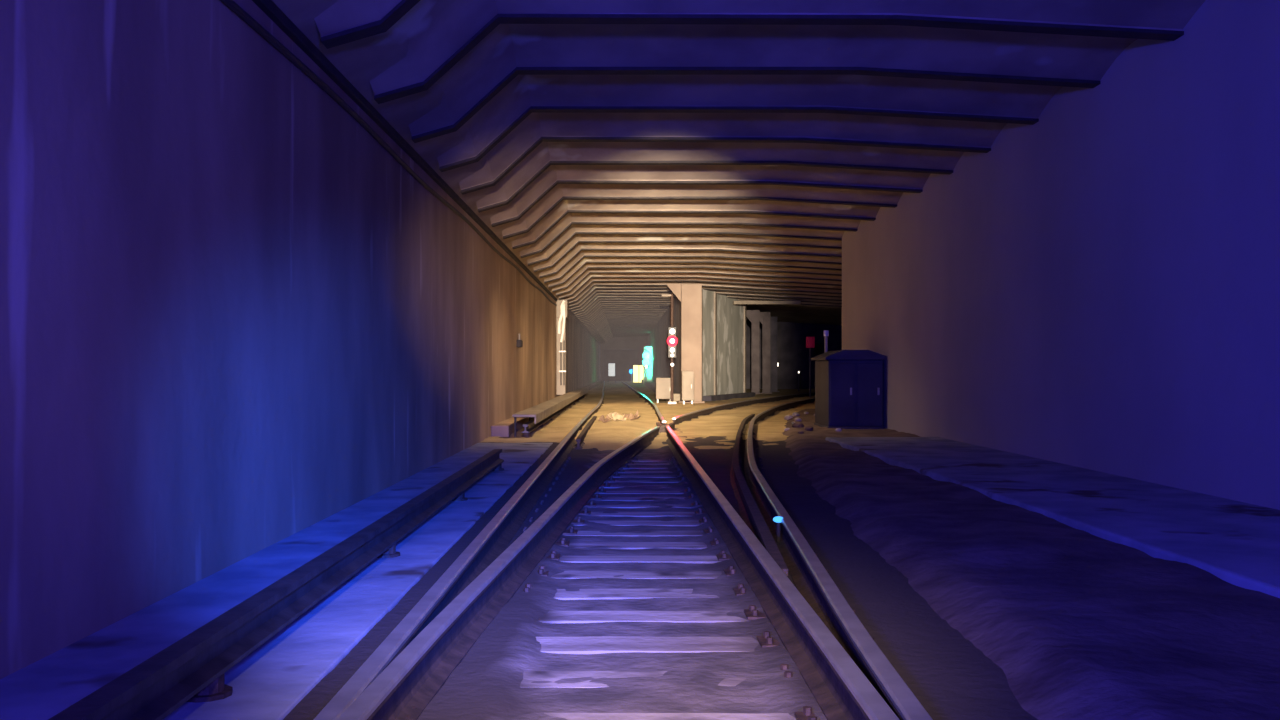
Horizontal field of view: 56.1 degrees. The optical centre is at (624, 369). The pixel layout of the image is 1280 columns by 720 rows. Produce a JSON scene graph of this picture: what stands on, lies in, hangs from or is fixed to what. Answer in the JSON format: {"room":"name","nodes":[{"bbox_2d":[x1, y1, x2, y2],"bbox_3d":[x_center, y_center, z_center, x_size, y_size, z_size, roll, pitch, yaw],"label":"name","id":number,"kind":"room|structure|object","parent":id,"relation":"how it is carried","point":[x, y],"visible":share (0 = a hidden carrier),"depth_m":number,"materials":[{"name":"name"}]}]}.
{"room":"subway tunnel","nodes":[
{"label":"subway tunnel","id":0,"kind":"room"},
{"bbox_2d":[0,0,599,678],"bbox_3d":[-2.340,-0.415,52.000,0.520,3.350,116.000,0,0,0],"label":"wall","id":1,"kind":"structure","parent":0,"point":[232,321],"depth_m":5.88,"materials":[{"name":"concrete"}]},
{"bbox_2d":[220,0,556,305],"bbox_3d":[-2.055,-1.920,15.400,0.044,0.084,40.801,0,0,0],"label":"cable","id":2,"kind":"object","parent":1,"relation":"attached to","point":[231,4],"visible":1,"depth_m":8.65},
{"bbox_2d":[252,0,556,300],"bbox_3d":[-2.060,-2.095,15.000,0.060,0.070,42.000,0,0,0],"label":"trim","id":3,"kind":"structure","parent":1,"relation":"attached to","point":[268,7],"depth_m":9.36,"materials":[{"name":"black metal"}]},
{"bbox_2d":[491,381,602,436],"bbox_3d":[-1.940,1.010,58.300,0.280,0.300,79.400,0,0,0],"label":"trim","id":4,"kind":"structure","parent":1,"relation":"attached to","point":[505,428],"depth_m":19.20,"materials":[{"name":"concrete"}]},
{"bbox_2d":[556,299,568,394],"bbox_3d":[-1.910,-0.690,36.800,0.340,2.900,1.100,0,0,0],"label":"pilaster","id":5,"kind":"object","parent":1,"relation":"attached to","point":[560,389],"visible":0.75,"depth_m":36.30,"materials":[{"name":"beige paint"}]},
{"bbox_2d":[558,300,565,384],"bbox_3d":[-1.907,-0.826,36.190,0.255,2.571,0.110,0,0,0],"label":"bundle","id":6,"kind":"object","parent":5,"relation":"attached to","point":[562,306],"visible":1,"depth_m":36.19,"materials":[{"name":"white paint"}]},
{"bbox_2d":[0,436,1037,719],"bbox_3d":[0.000,1.095,6.750,5.200,0.130,25.500,0,0,0],"label":"floor","id":7,"kind":"structure","parent":0,"point":[950,677],"depth_m":4.91,"materials":[{"name":"concrete"}]},
{"bbox_2d":[48,449,503,719],"bbox_3d":[-1.330,0.945,3.800,0.170,0.230,17.600,0,0,0],"label":"ledge","id":8,"kind":"object","parent":7,"relation":"on","point":[193,668],"visible":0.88,"depth_m":4.12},
{"bbox_2d":[337,426,659,719],"bbox_3d":[-0.208,0.968,10.608,0.338,0.160,16.653,0,0,4],"label":"steel rail","id":9,"kind":"object","parent":7,"relation":"on","point":[418,673],"visible":0.98,"depth_m":4.69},
{"bbox_2d":[405,706,816,719],"bbox_3d":[0.011,1.087,3.600,2.086,0.125,0.251,0,0,0],"label":"tie","id":10,"kind":"object","parent":7,"relation":"on","point":[807,714],"visible":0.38,"depth_m":3.67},
{"bbox_2d":[520,664,792,687],"bbox_3d":[0.021,1.087,4.123,2.011,0.125,0.251,0,0,0],"label":"tie","id":11,"kind":"object","parent":7,"relation":"on","point":[528,676],"visible":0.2,"depth_m":4.15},
{"bbox_2d":[534,508,786,516],"bbox_3d":[0.144,1.087,8.847,2.371,0.125,0.277,0,0,0],"label":"tie","id":12,"kind":"object","parent":7,"relation":"on","point":[585,512],"visible":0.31,"depth_m":8.80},
{"bbox_2d":[548,487,772,493],"bbox_3d":[0.170,1.087,10.425,2.457,0.125,0.263,0,0,0],"label":"tie","id":13,"kind":"object","parent":7,"relation":"on","point":[601,491],"visible":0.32,"depth_m":10.38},
{"bbox_2d":[552,482,768,487],"bbox_3d":[0.216,1.087,10.948,2.456,0.125,0.277,0,0,0],"label":"tie","id":14,"kind":"object","parent":7,"relation":"on","point":[606,485],"visible":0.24,"depth_m":10.92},
{"bbox_2d":[529,517,792,525],"bbox_3d":[0.110,1.087,8.325,2.309,0.125,0.289,0,0,0],"label":"tie","id":15,"kind":"object","parent":7,"relation":"on","point":[578,522],"visible":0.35,"depth_m":8.29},
{"bbox_2d":[522,526,799,535],"bbox_3d":[0.157,1.087,7.803,2.251,0.125,0.260,0,0,0],"label":"tie","id":16,"kind":"object","parent":7,"relation":"on","point":[571,532],"visible":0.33,"depth_m":7.78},
{"bbox_2d":[540,500,781,507],"bbox_3d":[0.187,1.087,9.374,2.308,0.125,0.252,0,0,0],"label":"tie","id":17,"kind":"object","parent":7,"relation":"on","point":[695,504],"visible":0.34,"depth_m":9.32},
{"bbox_2d":[555,477,766,482],"bbox_3d":[0.238,1.087,11.474,2.465,0.125,0.280,0,0,0],"label":"tie","id":18,"kind":"object","parent":7,"relation":"on","point":[611,479],"visible":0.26,"depth_m":11.41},
{"bbox_2d":[544,493,778,500],"bbox_3d":[0.195,1.087,9.899,2.495,0.125,0.282,0,0,0],"label":"tie","id":19,"kind":"object","parent":7,"relation":"on","point":[596,497],"visible":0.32,"depth_m":9.88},
{"bbox_2d":[558,472,764,477],"bbox_3d":[0.297,1.087,12.002,2.536,0.125,0.266,0,0,0],"label":"tie","id":20,"kind":"object","parent":7,"relation":"on","point":[616,475],"visible":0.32,"depth_m":11.94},
{"bbox_2d":[516,538,807,548],"bbox_3d":[0.152,1.087,7.272,2.204,0.125,0.260,0,0,0],"label":"tie","id":21,"kind":"object","parent":7,"relation":"on","point":[597,545],"visible":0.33,"depth_m":7.25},
{"bbox_2d":[561,468,763,472],"bbox_3d":[0.322,1.087,12.524,2.566,0.125,0.273,0,0,0],"label":"tie","id":22,"kind":"object","parent":7,"relation":"on","point":[621,470],"visible":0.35,"depth_m":12.47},
{"bbox_2d":[564,464,762,468],"bbox_3d":[0.307,1.087,13.048,2.576,0.125,0.269,0,0,0],"label":"tie","id":23,"kind":"object","parent":7,"relation":"on","point":[626,466],"visible":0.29,"depth_m":12.99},
{"bbox_2d":[566,460,761,464],"bbox_3d":[0.342,1.087,13.576,2.731,0.125,0.283,0,0,0],"label":"tie","id":24,"kind":"object","parent":7,"relation":"on","point":[630,462],"visible":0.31,"depth_m":13.51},
{"bbox_2d":[568,457,761,461],"bbox_3d":[0.359,1.087,14.100,2.730,0.125,0.280,0,0,0],"label":"tie","id":25,"kind":"object","parent":7,"relation":"on","point":[672,458],"visible":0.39,"depth_m":14.06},
{"bbox_2d":[546,551,816,563],"bbox_3d":[0.149,1.087,6.752,2.187,0.125,0.247,0,0,0],"label":"tie","id":26,"kind":"object","parent":7,"relation":"on","point":[722,556],"visible":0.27,"depth_m":6.71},
{"bbox_2d":[524,583,839,599],"bbox_3d":[0.138,1.087,5.700,2.172,0.125,0.259,0,0,0],"label":"tie","id":27,"kind":"object","parent":7,"relation":"on","point":[562,594],"visible":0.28,"depth_m":5.67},
{"bbox_2d":[538,566,827,578],"bbox_3d":[0.105,1.087,6.226,2.142,0.125,0.256,0,0,0],"label":"tie","id":28,"kind":"object","parent":7,"relation":"on","point":[730,571],"visible":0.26,"depth_m":6.22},
{"bbox_2d":[538,605,855,622],"bbox_3d":[0.086,1.087,5.176,2.109,0.125,0.256,0,0,0],"label":"tie","id":29,"kind":"object","parent":7,"relation":"on","point":[752,613],"visible":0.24,"depth_m":5.14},
{"bbox_2d":[536,631,873,653],"bbox_3d":[0.050,1.087,4.649,2.108,0.125,0.282,0,0,0],"label":"tie","id":30,"kind":"object","parent":7,"relation":"on","point":[590,644],"visible":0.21,"depth_m":4.63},
{"bbox_2d":[730,414,787,575],"bbox_3d":[1.547,0.983,15.111,0.369,0.155,19.379,0,0,6],"label":"guard rail","id":31,"kind":"object","parent":7,"relation":"on","point":[749,510],"visible":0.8,"depth_m":8.39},
{"bbox_2d":[773,516,782,541],"bbox_3d":[0.922,0.994,7.200,0.068,0.232,0.068,0,0,0],"label":"marker lamp","id":32,"kind":"object","parent":7,"relation":"on","point":[777,519],"visible":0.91,"depth_m":7.19,"materials":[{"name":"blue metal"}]},
{"bbox_2d":[665,425,898,719],"bbox_3d":[0.671,0.968,7.610,0.139,0.160,23.220,0,0,0],"label":"steel rail","id":33,"kind":"object","parent":7,"relation":"on","point":[841,690],"visible":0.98,"depth_m":4.58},
{"bbox_2d":[272,0,841,343],"bbox_3d":[5.700,-2.815,53.000,16.600,1.450,118.000,0,0,0],"label":"ceiling","id":34,"kind":"structure","parent":0,"point":[360,61],"depth_m":10.18,"materials":[{"name":"concrete"}]},
{"bbox_2d":[575,299,670,315],"bbox_3d":[0.025,-2.511,46.575,3.950,0.858,0.170,0,0,0],"label":"trim","id":35,"kind":"structure","parent":34,"relation":"attached to","point":[599,299],"depth_m":46.49,"materials":[{"name":"black metal"}]},
{"bbox_2d":[577,301,670,317],"bbox_3d":[0.025,-2.511,48.195,3.950,0.858,0.170,0,0,0],"label":"trim","id":36,"kind":"structure","parent":34,"relation":"attached to","point":[600,301],"depth_m":48.13,"materials":[{"name":"black metal"}]},
{"bbox_2d":[578,304,670,319],"bbox_3d":[0.025,-2.511,49.815,3.950,0.858,0.170,0,0,0],"label":"trim","id":37,"kind":"structure","parent":34,"relation":"attached to","point":[600,304],"depth_m":49.73,"materials":[{"name":"black metal"}]},
{"bbox_2d":[580,306,668,320],"bbox_3d":[0.025,-2.511,51.435,3.950,0.858,0.170,0,0,0],"label":"trim","id":38,"kind":"structure","parent":34,"relation":"attached to","point":[601,306],"depth_m":51.35,"materials":[{"name":"black metal"}]},
{"bbox_2d":[581,308,667,322],"bbox_3d":[0.025,-2.511,53.055,3.950,0.858,0.170,0,0,0],"label":"trim","id":39,"kind":"structure","parent":34,"relation":"attached to","point":[602,308],"depth_m":52.97,"materials":[{"name":"black metal"}]},
{"bbox_2d":[585,313,663,326],"bbox_3d":[0.025,-2.511,57.915,3.950,0.858,0.170,0,0,0],"label":"trim","id":40,"kind":"structure","parent":34,"relation":"attached to","point":[604,313],"depth_m":57.83,"materials":[{"name":"black metal"}]},
{"bbox_2d":[587,316,661,328],"bbox_3d":[0.025,-2.511,61.155,3.950,0.858,0.170,0,0,0],"label":"trim","id":41,"kind":"structure","parent":34,"relation":"attached to","point":[605,316],"depth_m":61.07,"materials":[{"name":"black metal"}]},
{"bbox_2d":[588,317,660,329],"bbox_3d":[0.025,-2.511,62.775,3.950,0.858,0.170,0,0,0],"label":"trim","id":42,"kind":"structure","parent":34,"relation":"attached to","point":[606,317],"depth_m":62.72,"materials":[{"name":"black metal"}]},
{"bbox_2d":[589,319,659,330],"bbox_3d":[0.025,-2.511,64.395,3.950,0.858,0.170,0,0,0],"label":"trim","id":43,"kind":"structure","parent":34,"relation":"attached to","point":[606,319],"depth_m":64.44,"materials":[{"name":"black metal"}]},
{"bbox_2d":[592,323,656,334],"bbox_3d":[0.025,-2.511,70.875,3.950,0.858,0.170,0,0,0],"label":"trim","id":44,"kind":"structure","parent":34,"relation":"attached to","point":[608,323],"depth_m":70.81,"materials":[{"name":"black metal"}]},
{"bbox_2d":[594,326,654,336],"bbox_3d":[0.025,-2.511,75.735,3.950,0.858,0.170,0,0,0],"label":"trim","id":45,"kind":"structure","parent":34,"relation":"attached to","point":[609,326],"depth_m":75.67,"materials":[{"name":"black metal"}]},
{"bbox_2d":[583,310,666,323],"bbox_3d":[0.025,-2.511,54.675,3.950,0.858,0.170,0,0,0],"label":"trim","id":46,"kind":"structure","parent":34,"relation":"attached to","point":[602,310],"depth_m":54.69,"materials":[{"name":"black metal"}]},
{"bbox_2d":[584,311,665,325],"bbox_3d":[0.025,-2.511,56.295,3.950,0.858,0.170,0,0,0],"label":"trim","id":47,"kind":"structure","parent":34,"relation":"attached to","point":[604,311],"depth_m":56.20,"materials":[{"name":"black metal"}]},
{"bbox_2d":[590,320,659,331],"bbox_3d":[0.025,-2.511,66.015,3.950,0.858,0.170,0,0,0],"label":"trim","id":48,"kind":"structure","parent":34,"relation":"attached to","point":[607,320],"depth_m":65.94,"materials":[{"name":"black metal"}]},
{"bbox_2d":[591,321,658,332],"bbox_3d":[0.025,-2.511,67.635,3.950,0.858,0.170,0,0,0],"label":"trim","id":49,"kind":"structure","parent":34,"relation":"attached to","point":[607,321],"depth_m":67.55,"materials":[{"name":"black metal"}]},
{"bbox_2d":[592,322,657,333],"bbox_3d":[0.025,-2.511,69.255,3.950,0.858,0.170,0,0,0],"label":"trim","id":50,"kind":"structure","parent":34,"relation":"attached to","point":[608,322],"depth_m":69.17,"materials":[{"name":"black metal"}]},
{"bbox_2d":[594,324,655,334],"bbox_3d":[0.025,-2.511,72.495,3.950,0.858,0.170,0,0,0],"label":"trim","id":51,"kind":"structure","parent":34,"relation":"attached to","point":[609,324],"depth_m":72.43,"materials":[{"name":"black metal"}]},
{"bbox_2d":[594,325,655,335],"bbox_3d":[0.025,-2.511,74.115,3.950,0.858,0.170,0,0,0],"label":"trim","id":52,"kind":"structure","parent":34,"relation":"attached to","point":[609,325],"depth_m":74.04,"materials":[{"name":"black metal"}]},
{"bbox_2d":[533,240,841,271],"bbox_3d":[5.275,-2.511,25.515,14.450,0.858,0.170,0,0,0],"label":"trim","id":53,"kind":"structure","parent":34,"relation":"attached to","point":[579,241],"depth_m":25.43,"materials":[{"name":"black metal"}]},
{"bbox_2d":[539,248,841,277],"bbox_3d":[5.275,-2.511,27.135,14.450,0.858,0.170,0,0,0],"label":"trim","id":54,"kind":"structure","parent":34,"relation":"attached to","point":[581,249],"depth_m":27.07,"materials":[{"name":"concrete"}]},
{"bbox_2d":[544,255,841,282],"bbox_3d":[5.275,-2.511,28.755,14.450,0.858,0.170,0,0,0],"label":"trim","id":55,"kind":"structure","parent":34,"relation":"attached to","point":[583,256],"depth_m":28.67,"materials":[{"name":"concrete"}]},
{"bbox_2d":[549,261,841,287],"bbox_3d":[5.275,-2.511,30.375,14.450,0.858,0.170,0,0,0],"label":"trim","id":56,"kind":"structure","parent":34,"relation":"attached to","point":[581,266],"depth_m":30.29,"materials":[{"name":"concrete"}]},
{"bbox_2d":[552,267,841,291],"bbox_3d":[5.275,-2.511,31.995,14.450,0.858,0.170,0,0,0],"label":"trim","id":57,"kind":"structure","parent":34,"relation":"attached to","point":[578,276],"depth_m":31.91,"materials":[{"name":"concrete"}]},
{"bbox_2d":[555,271,841,295],"bbox_3d":[5.275,-2.511,33.615,14.450,0.858,0.170,0,0,0],"label":"trim","id":58,"kind":"structure","parent":34,"relation":"attached to","point":[702,272],"depth_m":33.53,"materials":[{"name":"black metal"}]},
{"bbox_2d":[559,276,841,298],"bbox_3d":[5.275,-2.511,35.235,14.450,0.858,0.170,0,0,0],"label":"trim","id":59,"kind":"structure","parent":34,"relation":"attached to","point":[591,276],"depth_m":35.15,"materials":[{"name":"concrete"}]},
{"bbox_2d":[569,284,841,303],"bbox_3d":[5.275,-2.511,38.475,14.450,0.858,0.170,0,0,0],"label":"trim","id":60,"kind":"structure","parent":34,"relation":"attached to","point":[703,285],"depth_m":38.41,"materials":[{"name":"concrete"}]},
{"bbox_2d":[604,350,639,380],"bbox_3d":[-0.100,-1.090,111.750,5.000,4.700,0.500,0,0,0],"label":"wall","id":61,"kind":"structure","parent":0,"point":[623,359],"depth_m":111.50,"materials":[{"name":"concrete"}]},
{"bbox_2d":[600,337,647,381],"bbox_3d":[-0.075,-0.940,100.300,4.050,4.200,0.600,0,0,0],"label":"wall","id":62,"kind":"structure","parent":0,"point":[616,343],"depth_m":100.00,"materials":[{"name":"concrete"}]},
{"bbox_2d":[480,381,814,450],"bbox_3d":[5.700,1.032,63.300,16.600,0.213,97.400,0,0,0],"label":"floor","id":63,"kind":"structure","parent":0,"point":[610,435],"depth_m":23.78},
{"bbox_2d":[314,381,604,719],"bbox_3d":[-1.190,0.968,47.001,1.156,0.160,102.001,0,0,0],"label":"steel rail","id":64,"kind":"object","parent":63,"relation":"on","point":[490,543],"visible":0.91,"depth_m":5.57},
{"bbox_2d":[512,388,587,436],"bbox_3d":[-1.530,0.868,31.100,0.360,0.385,25.800,0,0,0],"label":"rail","id":65,"kind":"object","parent":63,"relation":"on","point":[543,412],"visible":0.88,"depth_m":22.12,"materials":[{"name":"black metal"}]},
{"bbox_2d":[575,416,596,448],"bbox_3d":[-0.606,0.985,19.743,0.110,0.150,7.856,0,0,0],"label":"guard rail","id":66,"kind":"object","parent":63,"relation":"on","point":[582,435],"visible":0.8,"depth_m":17.35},
{"bbox_2d":[599,415,610,421],"bbox_3d":[-0.355,0.872,21.602,0.194,0.144,0.236,0,0,26],"label":"litter","id":67,"kind":"object","parent":63,"relation":"on","point":[601,418],"visible":1,"depth_m":21.54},
{"bbox_2d":[608,363,615,381],"bbox_3d":[-1.100,0.230,99.540,0.660,1.680,0.080,0,0,0],"label":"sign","id":68,"kind":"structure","parent":63,"relation":"on","point":[611,366],"depth_m":99.51,"materials":[{"name":"white"}]},
{"bbox_2d":[608,412,625,420],"bbox_3d":[-0.178,0.857,22.008,0.367,0.169,0.296,0,0,-28],"label":"litter","id":69,"kind":"object","parent":63,"relation":"on","point":[614,415],"visible":0.79,"depth_m":21.95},
{"bbox_2d":[622,410,638,418],"bbox_3d":[0.118,0.903,23.998,0.326,0.202,0.256,0,0,-6],"label":"litter","id":70,"kind":"object","parent":63,"relation":"on","point":[627,416],"visible":0.81,"depth_m":23.95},
{"bbox_2d":[632,363,642,381],"bbox_3d":[1.180,0.260,99.050,1.160,1.600,0.100,0,0,0],"label":"lit doorway","id":71,"kind":"structure","parent":63,"relation":"on","point":[637,368],"depth_m":99.03,"materials":[{"name":"yellow"}]},
{"bbox_2d":[621,381,665,423],"bbox_3d":[0.245,0.968,59.413,1.157,0.160,77.226,0,0,0],"label":"steel rail","id":72,"kind":"object","parent":63,"relation":"on","point":[660,417],"visible":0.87,"depth_m":34.50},
{"bbox_2d":[643,349,649,380],"bbox_3d":[1.450,-0.190,82.185,0.500,2.500,0.270,0,0,0],"label":"signal mast","id":73,"kind":"object","parent":63,"relation":"on","point":[646,355],"visible":0.98,"depth_m":82.06,"materials":[{"name":"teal metal"}]},
{"bbox_2d":[641,379,679,400],"bbox_3d":[1.625,0.970,69.250,0.550,0.380,59.500,0,0,0],"label":"trim","id":74,"kind":"structure","parent":63,"relation":"attached to","point":[652,385],"depth_m":56.84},
{"bbox_2d":[656,378,670,402],"bbox_3d":[1.220,0.655,37.375,0.520,0.830,0.450,0,0,0],"label":"base cabinet","id":75,"kind":"object","parent":63,"relation":"on","point":[663,385],"visible":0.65,"depth_m":37.19,"materials":[{"name":"beige paint"}]},
{"bbox_2d":[661,294,678,403],"bbox_3d":[1.359,-0.610,36.120,0.519,3.360,0.440,0,0,0],"label":"signal mast","id":76,"kind":"object","parent":63,"relation":"on","point":[672,340],"visible":0.98,"depth_m":36.05,"materials":[{"name":"grey metal"}]},
{"bbox_2d":[656,422,686,437],"bbox_3d":[0.700,0.986,20.400,0.520,0.168,3.800,0,0,0],"label":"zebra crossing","id":77,"kind":"object","parent":63,"relation":"on","point":[671,425],"visible":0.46,"depth_m":19.86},
{"bbox_2d":[667,284,704,402],"bbox_3d":[1.880,-0.785,37.200,1.140,3.750,0.760,0,0,0],"label":"column","id":78,"kind":"structure","parent":63,"relation":"on","point":[689,296],"depth_m":36.90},
{"bbox_2d":[682,371,693,403],"bbox_3d":[1.860,0.550,35.475,0.360,1.040,0.350,0,0,0],"label":"base cabinet","id":79,"kind":"object","parent":63,"relation":"on","point":[687,376],"visible":0.98,"depth_m":35.34,"materials":[{"name":"beige paint"}]},
{"bbox_2d":[672,392,814,424],"bbox_3d":[4.567,0.968,37.146,0.929,0.160,31.003,0,0,15],"label":"steel rail","id":80,"kind":"object","parent":63,"relation":"on","point":[685,417],"visible":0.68,"depth_m":31.83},
{"bbox_2d":[746,310,761,393],"bbox_3d":[5.330,-0.715,50.600,0.800,3.610,0.560,0,0,0],"label":"column","id":81,"kind":"structure","parent":63,"relation":"on","point":[753,316],"depth_m":50.39,"materials":[{"name":"grey concrete"}]},
{"bbox_2d":[760,312,771,393],"bbox_3d":[5.930,-0.700,51.800,0.800,3.580,0.560,0,0,0],"label":"column","id":82,"kind":"structure","parent":63,"relation":"on","point":[764,316],"depth_m":51.60,"materials":[{"name":"grey concrete"}]},
{"bbox_2d":[770,317,778,391],"bbox_3d":[6.580,-0.675,55.000,0.920,3.530,0.560,0,0,0],"label":"column","id":83,"kind":"structure","parent":63,"relation":"on","point":[773,320],"depth_m":54.80,"materials":[{"name":"concrete"}]},
{"bbox_2d":[806,337,814,396],"bbox_3d":[6.950,-0.075,45.000,0.320,2.330,0.320,0,0,0],"label":"signal post","id":84,"kind":"object","parent":63,"relation":"on","point":[810,341],"visible":0.86,"depth_m":44.96,"materials":[{"name":"metal"}]},
{"bbox_2d":[744,397,932,719],"bbox_3d":[4.424,0.968,27.101,2.431,0.160,50.229,0,0,11],"label":"steel rail","id":85,"kind":"object","parent":63,"relation":"on","point":[808,574],"visible":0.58,"depth_m":5.04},
{"bbox_2d":[643,347,651,383],"bbox_3d":[1.610,-0.240,84.300,0.620,2.800,0.600,0,0,0],"label":"wall","id":86,"kind":"structure","parent":0,"point":[649,349],"depth_m":84.00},
{"bbox_2d":[648,297,679,392],"bbox_3d":[2.125,-0.890,75.750,0.450,4.300,72.500,0,0,0],"label":"wall","id":87,"kind":"structure","parent":0,"point":[657,339],"depth_m":57.72,"materials":[{"name":"concrete"}]},
{"bbox_2d":[702,288,743,395],"bbox_3d":[3.369,-0.840,42.856,0.350,4.200,6.758,0,0,19],"label":"wall","id":88,"kind":"structure","parent":0,"point":[730,317],"depth_m":42.72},
{"bbox_2d":[569,291,841,309],"bbox_3d":[5.275,-2.511,41.715,14.450,0.858,0.170,0,0,0],"label":"trim","id":89,"kind":"structure","parent":88,"relation":"attached to","point":[596,291],"depth_m":41.63,"materials":[{"name":"black metal"}]},
{"bbox_2d":[569,288,841,306],"bbox_3d":[5.275,-2.511,40.095,14.450,0.858,0.170,0,0,0],"label":"trim","id":90,"kind":"structure","parent":88,"relation":"attached to","point":[595,288],"depth_m":40.01,"materials":[{"name":"black metal"}]},
{"bbox_2d":[571,294,841,311],"bbox_3d":[5.275,-2.511,43.335,14.450,0.858,0.170,0,0,0],"label":"trim","id":91,"kind":"structure","parent":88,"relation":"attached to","point":[597,294],"depth_m":43.25,"materials":[{"name":"black metal"}]},
{"bbox_2d":[573,296,841,313],"bbox_3d":[5.275,-2.511,44.955,14.450,0.858,0.170,0,0,0],"label":"trim","id":92,"kind":"structure","parent":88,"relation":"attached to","point":[599,296],"depth_m":44.87,"materials":[{"name":"black metal"}]},
{"bbox_2d":[702,289,745,400],"bbox_3d":[3.536,-0.815,42.761,0.080,3.750,6.620,0,0,19],"label":"trim","id":93,"kind":"structure","parent":88,"relation":"attached to","point":[715,293],"depth_m":41.42,"materials":[{"name":"beige paint"}]},
{"bbox_2d":[703,392,754,400],"bbox_3d":[3.783,0.970,42.848,0.300,0.220,6.752,0,0,19],"label":"trim","id":94,"kind":"structure","parent":88,"relation":"attached to","point":[747,394],"depth_m":41.86,"materials":[{"name":"concrete"}]},
{"bbox_2d":[314,0,1205,341],"bbox_3d":[5.285,-2.521,52.240,14.430,0.801,95.460,0,0,0],"label":"ceiling","id":95,"kind":"structure","parent":0,"point":[439,28],"depth_m":12.20,"materials":[{"name":"concrete"}]},
{"bbox_2d":[567,280,841,300],"bbox_3d":[5.275,-2.511,36.855,14.450,0.858,0.170,0,0,0],"label":"trim","id":96,"kind":"structure","parent":95,"relation":"attached to","point":[593,280],"depth_m":36.77,"materials":[{"name":"black metal"}]},
{"bbox_2d":[733,301,800,304],"bbox_3d":[5.100,-2.420,43.150,2.400,0.120,0.300,0,0,0],"label":"trim","id":97,"kind":"structure","parent":95,"relation":"attached to","point":[734,302],"depth_m":43.00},
{"bbox_2d":[746,320,841,388],"bbox_3d":[8.150,-1.090,64.250,11.700,4.700,0.500,0,0,0],"label":"wall","id":98,"kind":"structure","parent":0,"point":[792,352],"depth_m":64.00,"materials":[{"name":"concrete"}]},
{"bbox_2d":[783,409,1279,719],"bbox_3d":[3.800,1.040,12.000,5.400,0.240,36.000,0,0,0],"label":"floor","id":99,"kind":"structure","parent":0,"point":[1078,624],"depth_m":5.84,"materials":[{"name":"concrete"}]},
{"bbox_2d":[792,422,804,427],"bbox_3d":[2.914,0.937,20.282,0.206,0.120,0.215,0,0,-38],"label":"loose stone","id":100,"kind":"object","parent":99,"relation":"on","point":[796,424],"visible":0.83,"depth_m":20.20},
{"bbox_2d":[811,350,886,428],"bbox_3d":[3.780,0.400,20.400,1.000,1.460,1.520,0,0,0],"label":"utility cabinet","id":101,"kind":"object","parent":99,"relation":"on","point":[848,383],"visible":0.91,"depth_m":19.68,"materials":[{"name":"metal"}]},
{"bbox_2d":[824,330,828,352],"bbox_3d":[3.620,0.200,21.600,0.090,1.820,0.090,0,0,0],"label":"marker post","id":102,"kind":"object","parent":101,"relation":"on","point":[826,332],"visible":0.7,"depth_m":21.57,"materials":[{"name":"grey metal"}]},
{"bbox_2d":[842,0,1279,509],"bbox_3d":[4.525,-0.840,8.900,0.450,4.200,29.800,0,0,0],"label":"wall","id":103,"kind":"structure","parent":0,"point":[1097,288],"depth_m":10.52,"materials":[{"name":"grey concrete"}]},
{"bbox_2d":[321,0,419,48],"bbox_3d":[5.275,-2.511,7.695,14.450,0.858,0.170,0,0,0],"label":"trim","id":104,"kind":"structure","parent":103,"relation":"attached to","point":[384,24],"depth_m":7.66,"materials":[{"name":"black metal"}]},
{"bbox_2d":[527,232,841,265],"bbox_3d":[5.275,-2.511,23.895,14.450,0.858,0.170,0,0,0],"label":"trim","id":105,"kind":"structure","parent":103,"relation":"attached to","point":[575,233],"depth_m":23.81,"materials":[{"name":"black metal"}]},
{"bbox_2d":[520,221,857,257],"bbox_3d":[5.275,-2.511,22.275,14.450,0.858,0.170,0,0,0],"label":"trim","id":106,"kind":"structure","parent":103,"relation":"attached to","point":[572,222],"depth_m":22.19,"materials":[{"name":"concrete"}]},
{"bbox_2d":[512,210,875,248],"bbox_3d":[5.275,-2.511,20.655,14.450,0.858,0.170,0,0,0],"label":"trim","id":107,"kind":"structure","parent":103,"relation":"attached to","point":[567,211],"depth_m":20.59,"materials":[{"name":"black metal"}]},
{"bbox_2d":[502,196,896,238],"bbox_3d":[5.275,-2.511,19.035,14.450,0.858,0.170,0,0,0],"label":"trim","id":108,"kind":"structure","parent":103,"relation":"attached to","point":[561,199],"depth_m":18.96,"materials":[{"name":"black metal"}]},
{"bbox_2d":[491,180,922,226],"bbox_3d":[5.275,-2.511,17.415,14.450,0.858,0.170,0,0,0],"label":"trim","id":109,"kind":"structure","parent":103,"relation":"attached to","point":[688,182],"depth_m":17.35,"materials":[{"name":"concrete"}]},
{"bbox_2d":[477,160,952,212],"bbox_3d":[5.275,-2.511,15.795,14.450,0.858,0.170,0,0,0],"label":"trim","id":110,"kind":"structure","parent":103,"relation":"attached to","point":[551,162],"depth_m":15.73,"materials":[{"name":"black metal"}]},
{"bbox_2d":[460,136,990,194],"bbox_3d":[5.275,-2.511,14.175,14.450,0.858,0.170,0,0,0],"label":"trim","id":111,"kind":"structure","parent":103,"relation":"attached to","point":[753,139],"depth_m":14.11,"materials":[{"name":"concrete"}]},
{"bbox_2d":[439,106,1038,171],"bbox_3d":[5.275,-2.511,12.555,14.450,0.858,0.170,0,0,0],"label":"ceiling beam","id":112,"kind":"structure","parent":103,"relation":"attached to","point":[532,109],"depth_m":12.49,"materials":[{"name":"black metal"}]},
{"bbox_2d":[412,66,1100,142],"bbox_3d":[5.275,-2.511,10.935,14.450,0.858,0.170,0,0,0],"label":"ceiling beam","id":113,"kind":"structure","parent":103,"relation":"attached to","point":[519,70],"depth_m":10.88,"materials":[{"name":"concrete"}]},
{"bbox_2d":[374,13,1183,103],"bbox_3d":[5.275,-2.511,9.315,14.450,0.858,0.170,0,0,0],"label":"ceiling beam","id":114,"kind":"structure","parent":103,"relation":"attached to","point":[902,19],"depth_m":9.25,"materials":[{"name":"black metal"}]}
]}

